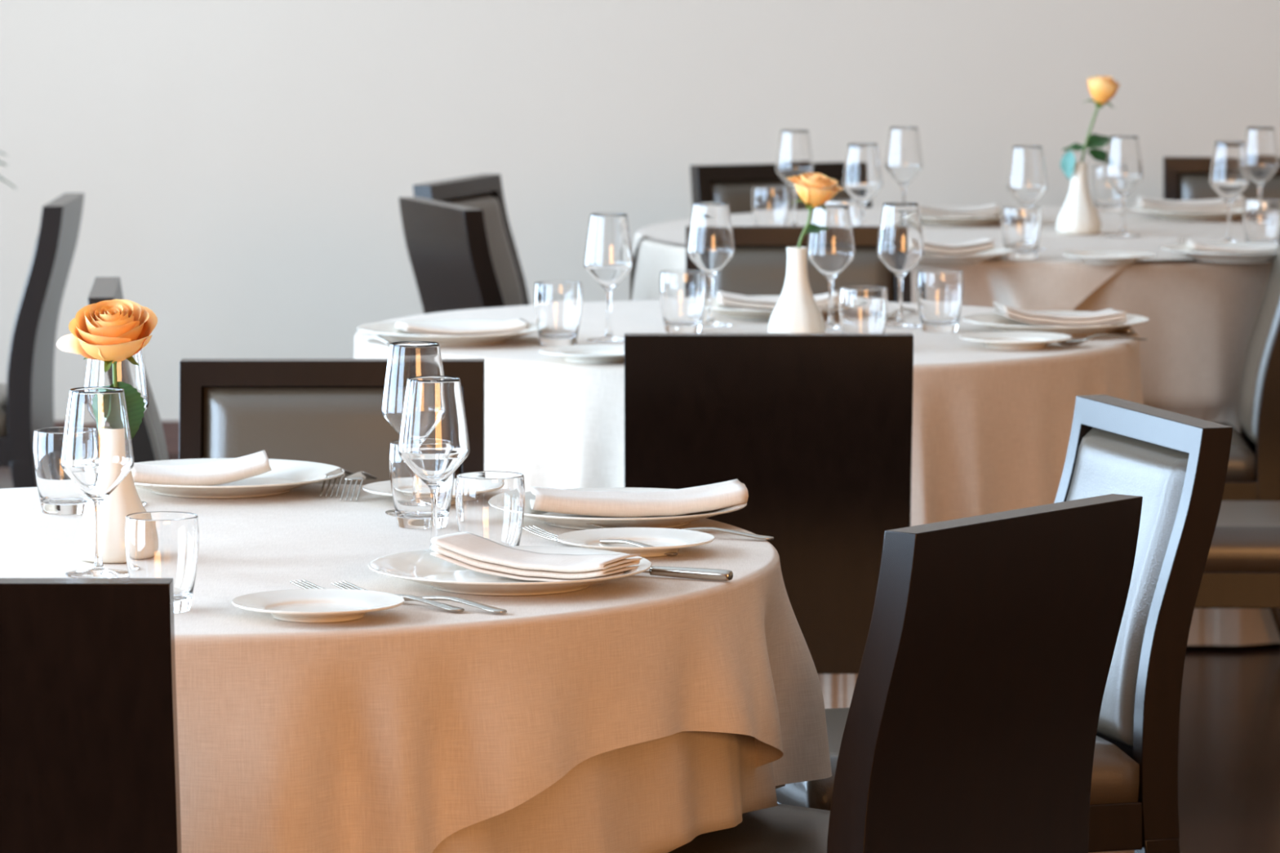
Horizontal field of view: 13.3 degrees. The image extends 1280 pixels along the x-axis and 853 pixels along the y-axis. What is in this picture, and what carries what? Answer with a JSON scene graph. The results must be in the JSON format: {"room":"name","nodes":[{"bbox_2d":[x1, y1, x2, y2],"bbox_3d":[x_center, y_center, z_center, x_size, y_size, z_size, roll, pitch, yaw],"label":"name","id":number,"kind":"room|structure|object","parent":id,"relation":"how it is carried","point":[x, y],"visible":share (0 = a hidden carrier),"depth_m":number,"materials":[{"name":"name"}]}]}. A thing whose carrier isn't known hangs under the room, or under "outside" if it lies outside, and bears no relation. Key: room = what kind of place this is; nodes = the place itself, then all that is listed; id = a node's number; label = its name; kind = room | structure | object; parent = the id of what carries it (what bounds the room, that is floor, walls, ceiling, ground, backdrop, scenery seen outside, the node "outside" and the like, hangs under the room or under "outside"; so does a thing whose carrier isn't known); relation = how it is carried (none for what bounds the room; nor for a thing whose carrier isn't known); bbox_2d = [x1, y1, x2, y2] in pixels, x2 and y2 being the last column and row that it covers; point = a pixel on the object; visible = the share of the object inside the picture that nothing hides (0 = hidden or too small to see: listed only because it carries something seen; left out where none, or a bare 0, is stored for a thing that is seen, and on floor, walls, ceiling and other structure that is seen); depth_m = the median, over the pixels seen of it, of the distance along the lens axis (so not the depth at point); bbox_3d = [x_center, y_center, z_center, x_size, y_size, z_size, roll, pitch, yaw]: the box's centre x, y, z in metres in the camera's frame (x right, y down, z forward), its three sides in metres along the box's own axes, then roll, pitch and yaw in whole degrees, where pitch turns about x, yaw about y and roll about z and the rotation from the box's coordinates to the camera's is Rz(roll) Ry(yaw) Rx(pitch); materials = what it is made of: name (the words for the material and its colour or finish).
{"room":"restaurant","nodes":[
{"label":"restaurant","id":0,"kind":"room"},
{"bbox_2d":[0,0,1279,420],"bbox_3d":[0.750,-1.934,13.793,8.100,4.000,0.200,0,6,0],"label":"wall","id":1,"kind":"structure","parent":0,"point":[242,169],"depth_m":13.81,"materials":[{"name":"beige paint"}]},
{"bbox_2d":[54,420,179,453],"bbox_3d":[0.750,0.026,13.890,7.700,0.080,0.020,0,6,0],"label":"baseboard","id":2,"kind":"structure","parent":1,"relation":"attached to","point":[171,428],"depth_m":13.88,"materials":[{"name":"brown wood"}]},
{"bbox_2d":[0,453,1279,852],"bbox_3d":[0.750,1.010,5.446,8.100,0.100,17.420,0,6,0],"label":"floor","id":3,"kind":"structure","parent":0,"point":[1228,750],"depth_m":9.32,"materials":[{"name":"brown wood"}]},
{"bbox_2d":[0,192,84,488],"bbox_3d":[-1.389,-0.038,10.937,0.544,0.830,0.415,0,6,0],"label":"dining chair","id":4,"kind":"object","parent":3,"relation":"on","point":[27,397],"visible":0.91,"depth_m":10.74,"materials":[{"name":"brown wood"}]},
{"bbox_2d":[6,234,38,393],"bbox_3d":[-1.202,-0.235,10.916,0.098,0.361,0.351,0,6,0],"label":"cushion","id":5,"kind":"object","parent":4,"relation":"on","point":[32,376],"depth_m":10.72,"materials":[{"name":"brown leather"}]},
{"bbox_2d":[0,577,181,852],"bbox_3d":[-0.655,0.534,5.521,0.415,0.830,0.544,0,6,0],"label":"dining chair","id":6,"kind":"object","parent":3,"relation":"on","point":[89,753],"visible":1,"depth_m":5.25,"materials":[{"name":"brown wood"}]},
{"bbox_2d":[88,276,168,462],"bbox_3d":[-0.610,0.189,8.786,0.544,0.830,0.415,0,6,-4],"label":"dining chair","id":7,"kind":"object","parent":3,"relation":"on","point":[148,442],"visible":0.15,"depth_m":8.61,"materials":[{"name":"brown wood"}]},
{"bbox_2d":[143,368,168,460],"bbox_3d":[-0.796,-0.006,8.752,0.099,0.361,0.351,0,6,-4],"label":"cushion","id":8,"kind":"object","parent":7,"relation":"on","point":[152,419],"depth_m":8.64,"materials":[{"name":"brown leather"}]},
{"bbox_2d":[178,358,484,484],"bbox_3d":[-0.420,0.347,7.288,0.415,0.830,0.544,0,6,0],"label":"dining chair","id":9,"kind":"object","parent":3,"relation":"on","point":[324,411],"visible":0.13,"depth_m":7.46,"materials":[{"name":"brown wood"}]},
{"bbox_2d":[203,387,460,484],"bbox_3d":[-0.420,0.131,7.453,0.351,0.361,0.098,0,6,0],"label":"cushion","id":10,"kind":"object","parent":9,"relation":"on","point":[347,428],"depth_m":7.45,"materials":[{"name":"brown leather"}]},
{"bbox_2d":[399,196,505,314],"bbox_3d":[-0.164,-0.035,10.900,0.544,0.830,0.415,-2,6,-20],"label":"dining chair","id":11,"kind":"object","parent":3,"relation":"on","point":[447,246],"visible":0.32,"depth_m":10.73,"materials":[{"name":"brown wood"}]},
{"bbox_2d":[413,173,529,306],"bbox_3d":[-0.154,-0.100,11.514,0.544,0.830,0.415,2,6,19],"label":"dining chair","id":12,"kind":"object","parent":3,"relation":"on","point":[484,192],"visible":0.16,"depth_m":11.62,"materials":[{"name":"brown wood"}]},
{"bbox_2d":[439,192,524,306],"bbox_3d":[-0.331,-0.302,11.554,0.098,0.361,0.351,2,6,19],"label":"cushion","id":13,"kind":"object","parent":12,"relation":"on","point":[503,251],"depth_m":11.63,"materials":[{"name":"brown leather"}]},
{"bbox_2d":[624,333,913,673],"bbox_3d":[0.185,0.255,8.166,0.415,0.830,0.544,0,6,0],"label":"dining chair","id":14,"kind":"object","parent":3,"relation":"on","point":[816,428],"visible":0.44,"depth_m":7.91,"materials":[{"name":"brown wood"}]},
{"bbox_2d":[690,161,872,214],"bbox_3d":[0.401,-0.145,11.945,0.415,0.830,0.544,-2,7,-22],"label":"dining chair","id":15,"kind":"object","parent":3,"relation":"on","point":[733,184],"visible":0.06,"depth_m":12.06,"materials":[{"name":"brown wood"}]},
{"bbox_2d":[710,178,853,214],"bbox_3d":[0.331,-0.360,12.097,0.351,0.361,0.098,-2,7,-22],"label":"cushion","id":16,"kind":"object","parent":15,"relation":"on","point":[737,193],"depth_m":12.06,"materials":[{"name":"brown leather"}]},
{"bbox_2d":[685,226,911,302],"bbox_3d":[0.292,0.069,9.918,0.415,0.830,0.544,0,6,0],"label":"dining chair","id":17,"kind":"object","parent":3,"relation":"on","point":[757,266],"visible":0.07,"depth_m":10.08,"materials":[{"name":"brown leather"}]},
{"bbox_2d":[706,246,893,302],"bbox_3d":[0.292,-0.147,10.084,0.351,0.361,0.098,0,6,0],"label":"cushion","id":18,"kind":"object","parent":17,"relation":"on","point":[751,270],"depth_m":10.08,"materials":[{"name":"grey leather"}]},
{"bbox_2d":[667,493,1142,852],"bbox_3d":[0.207,0.488,5.963,0.544,0.830,0.415,5,8,39],"label":"dining chair","id":19,"kind":"object","parent":3,"relation":"on","point":[971,725],"visible":0.94,"depth_m":5.78,"materials":[{"name":"brown wood"}]},
{"bbox_2d":[667,803,830,852],"bbox_3d":[0.159,0.485,6.002,0.419,0.072,0.410,5,8,39],"label":"seat cushion","id":20,"kind":"object","parent":19,"relation":"on","point":[781,828],"depth_m":6.01,"materials":[{"name":"grey leather"}]},
{"bbox_2d":[775,394,1232,852],"bbox_3d":[0.404,0.401,6.784,0.544,0.830,0.415,-2,6,-17],"label":"dining chair","id":21,"kind":"object","parent":3,"relation":"on","point":[1178,463],"visible":0.42,"depth_m":6.64,"materials":[{"name":"brown wood"}]},
{"bbox_2d":[775,707,1139,810],"bbox_3d":[0.344,0.405,6.766,0.419,0.072,0.410,-2,6,-17],"label":"seat cushion","id":22,"kind":"object","parent":21,"relation":"on","point":[1115,778],"depth_m":6.63,"materials":[{"name":"brown leather"}]},
{"bbox_2d":[1066,427,1189,747],"bbox_3d":[0.583,0.199,6.817,0.098,0.361,0.351,-2,6,-17],"label":"cushion","id":23,"kind":"object","parent":21,"relation":"on","point":[1152,464],"depth_m":6.69,"materials":[{"name":"grey leather"}]},
{"bbox_2d":[1163,156,1279,200],"bbox_3d":[1.381,-0.170,12.176,0.415,0.830,0.544,0,6,2],"label":"dining chair","id":24,"kind":"object","parent":3,"relation":"on","point":[1184,178],"visible":0.08,"depth_m":12.36,"materials":[{"name":"brown wood"}]},
{"bbox_2d":[1177,173,1279,200],"bbox_3d":[1.388,-0.386,12.341,0.351,0.361,0.099,0,6,2],"label":"cushion","id":25,"kind":"object","parent":24,"relation":"on","point":[1190,186],"depth_m":12.34,"materials":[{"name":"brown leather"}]},
{"bbox_2d":[1194,500,1279,608],"bbox_3d":[1.106,0.173,8.936,0.544,0.830,0.415,0,6,2],"label":"dining chair","id":26,"kind":"object","parent":3,"relation":"on","point":[1242,570],"visible":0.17,"depth_m":8.74,"materials":[{"name":"brown leather"}]},
{"bbox_2d":[1204,500,1279,572],"bbox_3d":[1.044,0.175,8.939,0.419,0.072,0.410,0,6,2],"label":"seat cushion","id":27,"kind":"object","parent":26,"relation":"on","point":[1246,535],"depth_m":8.74,"materials":[{"name":"grey leather"}]},
{"bbox_2d":[1213,235,1279,636],"bbox_3d":[0.981,0.041,10.189,0.544,0.830,0.415,0,6,2],"label":"dining chair","id":28,"kind":"object","parent":3,"relation":"on","point":[1253,472],"visible":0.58,"depth_m":9.99,"materials":[{"name":"brown wood"}]},
{"bbox_2d":[1213,422,1255,481],"bbox_3d":[0.919,0.042,10.192,0.419,0.072,0.410,0,6,2],"label":"seat cushion","id":29,"kind":"object","parent":28,"relation":"on","point":[1242,461],"depth_m":9.99,"materials":[{"name":"brown leather"}]},
{"bbox_2d":[1238,245,1279,443],"bbox_3d":[1.168,-0.155,10.162,0.099,0.361,0.351,0,6,2],"label":"cushion","id":30,"kind":"object","parent":28,"relation":"on","point":[1265,327],"depth_m":10.06,"materials":[{"name":"grey leather"}]},
{"bbox_3d":[-0.505,0.516,6.124,1.272,0.739,1.272,0,6,0],"label":"round table","id":31,"kind":"object","parent":3,"relation":"on","visible":0},
{"bbox_2d":[432,730,785,852],"bbox_3d":[-0.519,0.502,6.139,1.358,0.726,1.347,0,6,0],"label":"undercloth","id":32,"kind":"object","parent":31,"relation":"on","point":[657,795],"visible":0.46,"depth_m":5.70,"materials":[{"name":"fabric"}]},
{"bbox_2d":[0,484,831,852],"bbox_3d":[-0.506,0.371,6.114,1.436,0.472,1.435,0,6,0],"label":"tablecloth","id":33,"kind":"object","parent":32,"relation":"on","point":[408,726],"visible":0.68,"depth_m":5.56,"materials":[{"name":"beige fabric"}]},
{"bbox_2d":[32,426,90,515],"bbox_3d":[-0.674,0.052,6.431,0.076,0.097,0.076,-4,7,-35],"label":"water tumbler","id":34,"kind":"object","parent":33,"relation":"on","point":[59,495],"visible":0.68,"depth_m":6.40,"materials":[{"name":"clear glass"}]},
{"bbox_2d":[61,386,133,577],"bbox_3d":[-0.581,0.060,5.867,0.078,0.200,0.078,-6,8,-44],"label":"wine glass","id":35,"kind":"object","parent":33,"relation":"on","point":[97,455],"visible":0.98,"depth_m":5.83,"materials":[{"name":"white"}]},
{"bbox_2d":[73,470,146,563],"bbox_3d":[-0.574,0.073,6.000,0.092,0.146,0.091,0,6,-2],"label":"bud vase","id":36,"kind":"object","parent":33,"relation":"on","point":[124,500],"visible":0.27,"depth_m":5.97,"materials":[{"name":"beige ceramic"}]},
{"bbox_2d":[56,298,157,439],"bbox_3d":[-0.576,-0.041,5.971,0.098,0.195,0.091,6,8,43],"label":"rose","id":37,"kind":"object","parent":36,"relation":"in","point":[111,331],"visible":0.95,"depth_m":5.96,"materials":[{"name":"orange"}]},
{"bbox_2d":[84,349,148,505],"bbox_3d":[-0.621,-0.007,6.495,0.078,0.200,0.078,3,7,30],"label":"wine glass","id":38,"kind":"object","parent":33,"relation":"on","point":[129,373],"visible":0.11,"depth_m":6.46,"materials":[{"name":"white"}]},
{"bbox_2d":[124,511,199,613],"bbox_3d":[-0.489,0.139,5.605,0.076,0.097,0.076,0,6,-4],"label":"water tumbler","id":39,"kind":"object","parent":33,"relation":"on","point":[158,544],"visible":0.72,"depth_m":5.58,"materials":[{"name":"clear glass"}]},
{"bbox_2d":[133,457,344,498],"bbox_3d":[-0.508,0.066,6.646,0.300,0.023,0.300,6,8,42],"label":"dinner plate","id":40,"kind":"object","parent":33,"relation":"on","point":[284,476],"visible":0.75,"depth_m":6.66,"materials":[{"name":"beige ceramic"}]},
{"bbox_2d":[131,449,271,485],"bbox_3d":[-0.538,0.052,6.666,0.178,0.034,0.093,-1,6,-12],"label":"folded napkin","id":41,"kind":"object","parent":40,"relation":"on","point":[212,473],"visible":0.94,"depth_m":6.64,"materials":[{"name":"fabric"}]},
{"bbox_2d":[231,588,404,622],"bbox_3d":[-0.326,0.184,5.557,0.182,0.017,0.182,0,6,0],"label":"bread plate","id":42,"kind":"object","parent":33,"relation":"on","point":[301,605],"visible":1,"depth_m":5.59,"materials":[{"name":"beige ceramic"}]},
{"bbox_2d":[381,341,444,515],"bbox_3d":[-0.263,0.002,6.410,0.078,0.200,0.078,5,8,38],"label":"wine glass","id":43,"kind":"object","parent":33,"relation":"on","point":[406,359],"visible":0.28,"depth_m":6.38,"materials":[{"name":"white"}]},
{"bbox_2d":[331,580,506,613],"bbox_3d":[-0.226,0.176,5.641,0.221,0.015,0.024,4,8,37],"label":"fork","id":44,"kind":"object","parent":33,"relation":"on","point":[344,584],"visible":0.61,"depth_m":5.61,"materials":[{"name":"silver metal"}]},
{"bbox_2d":[389,440,454,528],"bbox_3d":[-0.250,0.066,6.296,0.076,0.097,0.076,-2,6,-20],"label":"water tumbler","id":45,"kind":"object","parent":33,"relation":"on","point":[411,497],"visible":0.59,"depth_m":6.27,"materials":[{"name":"clear glass"}]},
{"bbox_2d":[398,375,469,549],"bbox_3d":[-0.225,0.047,5.990,0.078,0.200,0.078,-2,6,-21],"label":"wine glass","id":46,"kind":"object","parent":33,"relation":"on","point":[433,442],"visible":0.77,"depth_m":5.96,"materials":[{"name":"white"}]},
{"bbox_2d":[455,471,524,546],"bbox_3d":[-0.163,0.101,5.970,0.076,0.097,0.076,1,6,6],"label":"water tumbler","id":47,"kind":"object","parent":33,"relation":"on","point":[490,504],"visible":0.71,"depth_m":5.94,"materials":[{"name":"clear glass"}]},
{"bbox_2d":[368,546,652,595],"bbox_3d":[-0.137,0.157,5.793,0.300,0.023,0.300,-6,8,-42],"label":"dinner plate","id":48,"kind":"object","parent":33,"relation":"on","point":[420,566],"visible":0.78,"depth_m":5.79,"materials":[{"name":"beige ceramic"}]},
{"bbox_2d":[430,531,642,581],"bbox_3d":[-0.111,0.139,5.819,0.221,0.039,0.089,3,7,30],"label":"folded napkin","id":49,"kind":"object","parent":48,"relation":"on","point":[465,549],"visible":0.98,"depth_m":5.80,"materials":[{"name":"fabric"}]},
{"bbox_2d":[524,487,746,529],"bbox_3d":[-0.026,0.099,6.335,0.300,0.023,0.300,-3,7,-29],"label":"dinner plate","id":50,"kind":"object","parent":33,"relation":"on","point":[555,519],"visible":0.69,"depth_m":6.25,"materials":[{"name":"beige ceramic"}]},
{"bbox_2d":[528,479,748,517],"bbox_3d":[-0.003,0.084,6.360,0.251,0.032,0.109,-1,6,-6],"label":"folded napkin","id":51,"kind":"object","parent":50,"relation":"on","point":[714,496],"visible":1,"depth_m":6.32,"materials":[{"name":"fabric"}]},
{"bbox_2d":[556,527,715,557],"bbox_3d":[-0.005,0.131,6.064,0.175,0.017,0.175,1,6,11],"label":"bread plate","id":52,"kind":"object","parent":33,"relation":"on","point":[664,540],"visible":0.93,"depth_m":6.10,"materials":[{"name":"beige ceramic"}]},
{"bbox_2d":[643,565,733,581],"bbox_3d":[-0.005,0.153,5.872,0.230,0.012,0.020,3,7,26],"label":"knife","id":53,"kind":"object","parent":33,"relation":"on","point":[708,574],"visible":0.61,"depth_m":5.83,"materials":[{"name":"silver metal"}]},
{"bbox_3d":[0.800,-0.016,11.160,1.572,0.739,1.572,0,6,0],"label":"round table","id":54,"kind":"object","parent":3,"relation":"on","visible":0},
{"bbox_2d":[632,236,1279,645],"bbox_3d":[0.805,-0.025,11.160,1.654,0.733,1.645,1,6,9],"label":"undercloth","id":55,"kind":"object","parent":54,"relation":"on","point":[1202,315],"visible":0.2,"depth_m":10.38,"materials":[{"name":"fabric"}]},
{"bbox_2d":[629,206,1279,311],"bbox_3d":[0.800,-0.304,11.130,1.602,0.185,1.602,6,8,42],"label":"tablecloth","id":56,"kind":"object","parent":55,"relation":"on","point":[1052,281],"visible":0.46,"depth_m":10.73,"materials":[{"name":"beige fabric"}]},
{"bbox_2d":[751,186,789,226],"bbox_3d":[0.263,-0.432,11.009,0.076,0.097,0.076,2,6,21],"label":"water tumbler","id":57,"kind":"object","parent":56,"relation":"on","point":[770,204],"visible":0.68,"depth_m":10.98,"materials":[{"name":"clear glass"}]},
{"bbox_2d":[775,129,813,226],"bbox_3d":[0.316,-0.505,11.209,0.078,0.200,0.078,3,7,29],"label":"wine glass","id":58,"kind":"object","parent":56,"relation":"on","point":[794,154],"visible":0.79,"depth_m":11.18,"materials":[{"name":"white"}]},
{"bbox_2d":[842,143,882,226],"bbox_3d":[0.434,-0.451,10.699,0.078,0.200,0.078,3,7,29],"label":"wine glass","id":59,"kind":"object","parent":56,"relation":"on","point":[862,180],"visible":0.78,"depth_m":10.66,"materials":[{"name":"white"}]},
{"bbox_2d":[884,127,922,202],"bbox_3d":[0.545,-0.518,11.326,0.078,0.200,0.078,3,7,27],"label":"wine glass","id":60,"kind":"object","parent":56,"relation":"on","point":[903,162],"visible":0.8,"depth_m":11.29,"materials":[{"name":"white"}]},
{"bbox_2d":[920,207,1001,226],"bbox_3d":[0.662,-0.432,11.362,0.300,0.023,0.300,-3,7,-29],"label":"dinner plate","id":61,"kind":"object","parent":56,"relation":"on","point":[996,219],"visible":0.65,"depth_m":11.26,"materials":[{"name":"beige ceramic"}]},
{"bbox_2d":[918,203,999,217],"bbox_3d":[0.662,-0.450,11.438,0.176,0.030,0.085,0,6,0],"label":"folded napkin","id":62,"kind":"object","parent":61,"relation":"on","point":[985,211],"visible":0.87,"depth_m":11.40,"materials":[{"name":"fabric"}]},
{"bbox_2d":[915,246,1015,265],"bbox_3d":[0.556,-0.320,10.299,0.300,0.023,0.300,-6,8,-42],"label":"dinner plate","id":63,"kind":"object","parent":56,"relation":"on","point":[995,251],"visible":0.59,"depth_m":10.21,"materials":[{"name":"beige ceramic"}]},
{"bbox_2d":[923,236,995,256],"bbox_3d":[0.591,-0.342,10.401,0.154,0.033,0.088,-1,6,-10],"label":"folded napkin","id":64,"kind":"object","parent":63,"relation":"on","point":[985,242],"visible":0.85,"depth_m":10.37,"materials":[{"name":"fabric"}]},
{"bbox_2d":[1000,205,1041,259],"bbox_3d":[0.723,-0.367,10.396,0.076,0.097,0.076,-2,7,-22],"label":"water tumbler","id":65,"kind":"object","parent":56,"relation":"on","point":[1020,224],"visible":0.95,"depth_m":10.37,"materials":[{"name":"clear glass"}]},
{"bbox_2d":[1006,145,1047,250],"bbox_3d":[0.749,-0.442,10.615,0.078,0.200,0.078,0,6,-1],"label":"wine glass","id":66,"kind":"object","parent":56,"relation":"on","point":[1027,178],"visible":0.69,"depth_m":10.58,"materials":[{"name":"clear glass"}]},
{"bbox_2d":[1056,161,1101,235],"bbox_3d":[0.885,-0.461,11.052,0.092,0.146,0.091,-6,8,-45],"label":"bud vase","id":67,"kind":"object","parent":56,"relation":"on","point":[1078,215],"visible":1,"depth_m":11.03,"materials":[{"name":"beige ceramic"}]},
{"bbox_2d":[1059,75,1120,179],"bbox_3d":[0.906,-0.593,11.036,0.121,0.228,0.072,0,6,0],"label":"rose","id":68,"kind":"object","parent":67,"relation":"in","point":[1103,89],"visible":1,"depth_m":11.03,"materials":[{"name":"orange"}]},
{"bbox_2d":[1092,165,1121,213],"bbox_3d":[1.005,-0.508,11.724,0.076,0.097,0.076,0,6,2],"label":"water tumbler","id":69,"kind":"object","parent":56,"relation":"on","point":[1107,200],"visible":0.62,"depth_m":11.70,"materials":[{"name":"clear glass"}]},
{"bbox_2d":[1062,250,1155,264],"bbox_3d":[0.881,-0.316,10.287,0.175,0.017,0.175,6,8,42],"label":"bread plate","id":70,"kind":"object","parent":56,"relation":"on","point":[1095,257],"visible":1,"depth_m":10.30,"materials":[{"name":"beige ceramic"}]},
{"bbox_2d":[1103,135,1142,237],"bbox_3d":[0.969,-0.481,10.981,0.078,0.200,0.078,4,7,30],"label":"wine glass","id":71,"kind":"object","parent":56,"relation":"on","point":[1123,171],"visible":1,"depth_m":10.95,"materials":[{"name":"clear glass"}]},
{"bbox_2d":[1128,204,1243,221],"bbox_3d":[1.177,-0.448,11.510,0.300,0.023,0.300,-3,7,-25],"label":"dinner plate","id":72,"kind":"object","parent":56,"relation":"on","point":[1236,214],"visible":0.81,"depth_m":11.42,"materials":[{"name":"beige ceramic"}]},
{"bbox_2d":[1135,195,1245,212],"bbox_3d":[1.170,-0.473,11.637,0.226,0.033,0.096,0,6,0],"label":"folded napkin","id":73,"kind":"object","parent":72,"relation":"on","point":[1190,206],"visible":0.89,"depth_m":11.60,"materials":[{"name":"fabric"}]},
{"bbox_2d":[1160,242,1278,262],"bbox_3d":[1.134,-0.326,10.359,0.300,0.023,0.300,-6,8,-42],"label":"dinner plate","id":74,"kind":"object","parent":56,"relation":"on","point":[1184,249],"visible":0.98,"depth_m":10.28,"materials":[{"name":"beige ceramic"}]},
{"bbox_2d":[1186,239,1278,253],"bbox_3d":[1.148,-0.342,10.443,0.207,0.025,0.093,0,6,0],"label":"folded napkin","id":75,"kind":"object","parent":74,"relation":"on","point":[1204,247],"visible":0.91,"depth_m":10.40,"materials":[{"name":"fabric"}]},
{"bbox_2d":[1209,141,1248,242],"bbox_3d":[1.160,-0.460,10.784,0.078,0.200,0.078,4,7,31],"label":"wine glass","id":76,"kind":"object","parent":56,"relation":"on","point":[1229,175],"visible":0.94,"depth_m":10.75,"materials":[{"name":"clear glass"}]},
{"bbox_2d":[1242,127,1279,224],"bbox_3d":[1.282,-0.518,11.326,0.078,0.200,0.078,2,6,17],"label":"wine glass","id":77,"kind":"object","parent":56,"relation":"on","point":[1260,143],"visible":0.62,"depth_m":11.29,"materials":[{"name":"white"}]},
{"bbox_2d":[1242,198,1279,243],"bbox_3d":[1.206,-0.391,10.620,0.076,0.097,0.076,-1,6,-11],"label":"water tumbler","id":78,"kind":"object","parent":56,"relation":"on","point":[1260,216],"visible":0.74,"depth_m":10.59,"materials":[{"name":"clear glass"}]},
{"bbox_3d":[0.172,0.224,8.883,1.216,0.739,1.216,0,6,0],"label":"round table","id":79,"kind":"object","parent":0,"visible":0},
{"bbox_2d":[353,300,1143,708],"bbox_3d":[0.171,0.210,8.893,1.307,0.734,1.333,0,6,3],"label":"tablecloth","id":80,"kind":"object","parent":79,"relation":"on","point":[991,430],"visible":0.23,"depth_m":8.35,"materials":[{"name":"beige fabric"}]},
{"bbox_2d":[356,319,538,346],"bbox_3d":[-0.297,-0.145,8.647,0.300,0.023,0.300,3,7,25],"label":"dinner plate","id":81,"kind":"object","parent":80,"relation":"on","point":[388,330],"visible":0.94,"depth_m":8.60,"materials":[{"name":"beige ceramic"}]},
{"bbox_2d":[395,317,529,335],"bbox_3d":[-0.283,-0.157,8.705,0.204,0.023,0.089,-1,6,-12],"label":"folded napkin","id":82,"kind":"object","parent":81,"relation":"on","point":[519,324],"visible":0.96,"depth_m":8.68,"materials":[{"name":"fabric"}]},
{"bbox_2d":[533,280,582,346],"bbox_3d":[-0.128,-0.177,8.596,0.076,0.097,0.076,-3,7,-28],"label":"water tumbler","id":83,"kind":"object","parent":80,"relation":"on","point":[557,304],"visible":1,"depth_m":8.57,"materials":[{"name":"clear glass"}]},
{"bbox_2d":[538,344,624,364],"bbox_3d":[-0.067,-0.108,8.323,0.175,0.017,0.175,1,6,7],"label":"bread plate","id":84,"kind":"object","parent":80,"relation":"on","point":[580,353],"visible":0.79,"depth_m":8.36,"materials":[{"name":"beige ceramic"}]},
{"bbox_2d":[583,213,633,342],"bbox_3d":[-0.049,-0.236,8.660,0.078,0.200,0.078,2,6,20],"label":"wine glass","id":85,"kind":"object","parent":80,"relation":"on","point":[608,256],"visible":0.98,"depth_m":8.63,"materials":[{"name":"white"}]},
{"bbox_2d":[659,270,706,333],"bbox_3d":[0.069,-0.201,8.821,0.076,0.097,0.076,0,6,-1],"label":"water tumbler","id":86,"kind":"object","parent":80,"relation":"on","point":[682,293],"visible":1,"depth_m":8.79,"materials":[{"name":"clear glass"}]},
{"bbox_2d":[686,201,734,327],"bbox_3d":[0.115,-0.264,8.932,0.078,0.200,0.078,1,6,14],"label":"wine glass","id":87,"kind":"object","parent":80,"relation":"on","point":[710,243],"visible":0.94,"depth_m":8.90,"materials":[{"name":"clear glass"}]},
{"bbox_2d":[704,295,839,320],"bbox_3d":[0.229,-0.194,9.109,0.300,0.023,0.300,-6,8,-42],"label":"dinner plate","id":88,"kind":"object","parent":80,"relation":"on","point":[733,313],"visible":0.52,"depth_m":9.02,"materials":[{"name":"beige ceramic"}]},
{"bbox_2d":[716,290,839,310],"bbox_3d":[0.232,-0.210,9.173,0.205,0.030,0.090,0,6,0],"label":"folded napkin","id":89,"kind":"object","parent":88,"relation":"on","point":[725,299],"visible":0.61,"depth_m":9.13,"materials":[{"name":"fabric"}]},
{"bbox_2d":[768,246,825,333],"bbox_3d":[0.249,-0.211,8.691,0.092,0.146,0.091,0,6,-1],"label":"bud vase","id":90,"kind":"object","parent":80,"relation":"on","point":[797,310],"visible":0.8,"depth_m":8.67,"materials":[{"name":"beige ceramic"}]},
{"bbox_2d":[786,172,843,248],"bbox_3d":[0.277,-0.316,8.675,0.086,0.172,0.088,4,7,36],"label":"rose","id":91,"kind":"object","parent":90,"relation":"in","point":[815,189],"visible":1,"depth_m":8.65,"materials":[{"name":"orange plant"}]},
{"bbox_2d":[806,204,854,330],"bbox_3d":[0.309,-0.258,8.873,0.078,0.200,0.078,-3,7,-29],"label":"wine glass","id":92,"kind":"object","parent":80,"relation":"on","point":[831,251],"visible":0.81,"depth_m":8.84,"materials":[{"name":"clear glass"}]},
{"bbox_2d":[839,285,888,333],"bbox_3d":[0.346,-0.167,8.502,0.076,0.097,0.076,-2,6,-15],"label":"water tumbler","id":93,"kind":"object","parent":80,"relation":"on","point":[862,308],"visible":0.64,"depth_m":8.47,"materials":[{"name":"clear glass"}]},
{"bbox_2d":[876,202,924,328],"bbox_3d":[0.424,-0.263,8.917,0.078,0.200,0.078,2,6,19],"label":"wine glass","id":94,"kind":"object","parent":80,"relation":"on","point":[900,244],"visible":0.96,"depth_m":8.89,"materials":[{"name":"clear glass"}]},
{"bbox_2d":[915,269,963,332],"bbox_3d":[0.483,-0.202,8.835,0.076,0.097,0.076,4,7,34],"label":"water tumbler","id":95,"kind":"object","parent":80,"relation":"on","point":[940,292],"visible":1,"depth_m":8.81,"materials":[{"name":"clear glass"}]},
{"bbox_2d":[959,331,1071,350],"bbox_3d":[0.586,-0.132,8.550,0.175,0.017,0.175,3,7,29],"label":"bread plate","id":96,"kind":"object","parent":80,"relation":"on","point":[1009,340],"visible":1,"depth_m":8.58,"materials":[{"name":"beige ceramic"}]},
{"bbox_2d":[962,311,1149,337],"bbox_3d":[0.668,-0.162,8.806,0.300,0.023,0.300,-3,7,-29],"label":"dinner plate","id":97,"kind":"object","parent":80,"relation":"on","point":[996,321],"visible":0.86,"depth_m":8.74,"materials":[{"name":"beige ceramic"}]},
{"bbox_2d":[992,302,1127,326],"bbox_3d":[0.679,-0.182,8.865,0.204,0.037,0.097,-1,6,-8],"label":"folded napkin","id":98,"kind":"object","parent":97,"relation":"on","point":[1109,316],"visible":1,"depth_m":8.83,"materials":[{"name":"fabric"}]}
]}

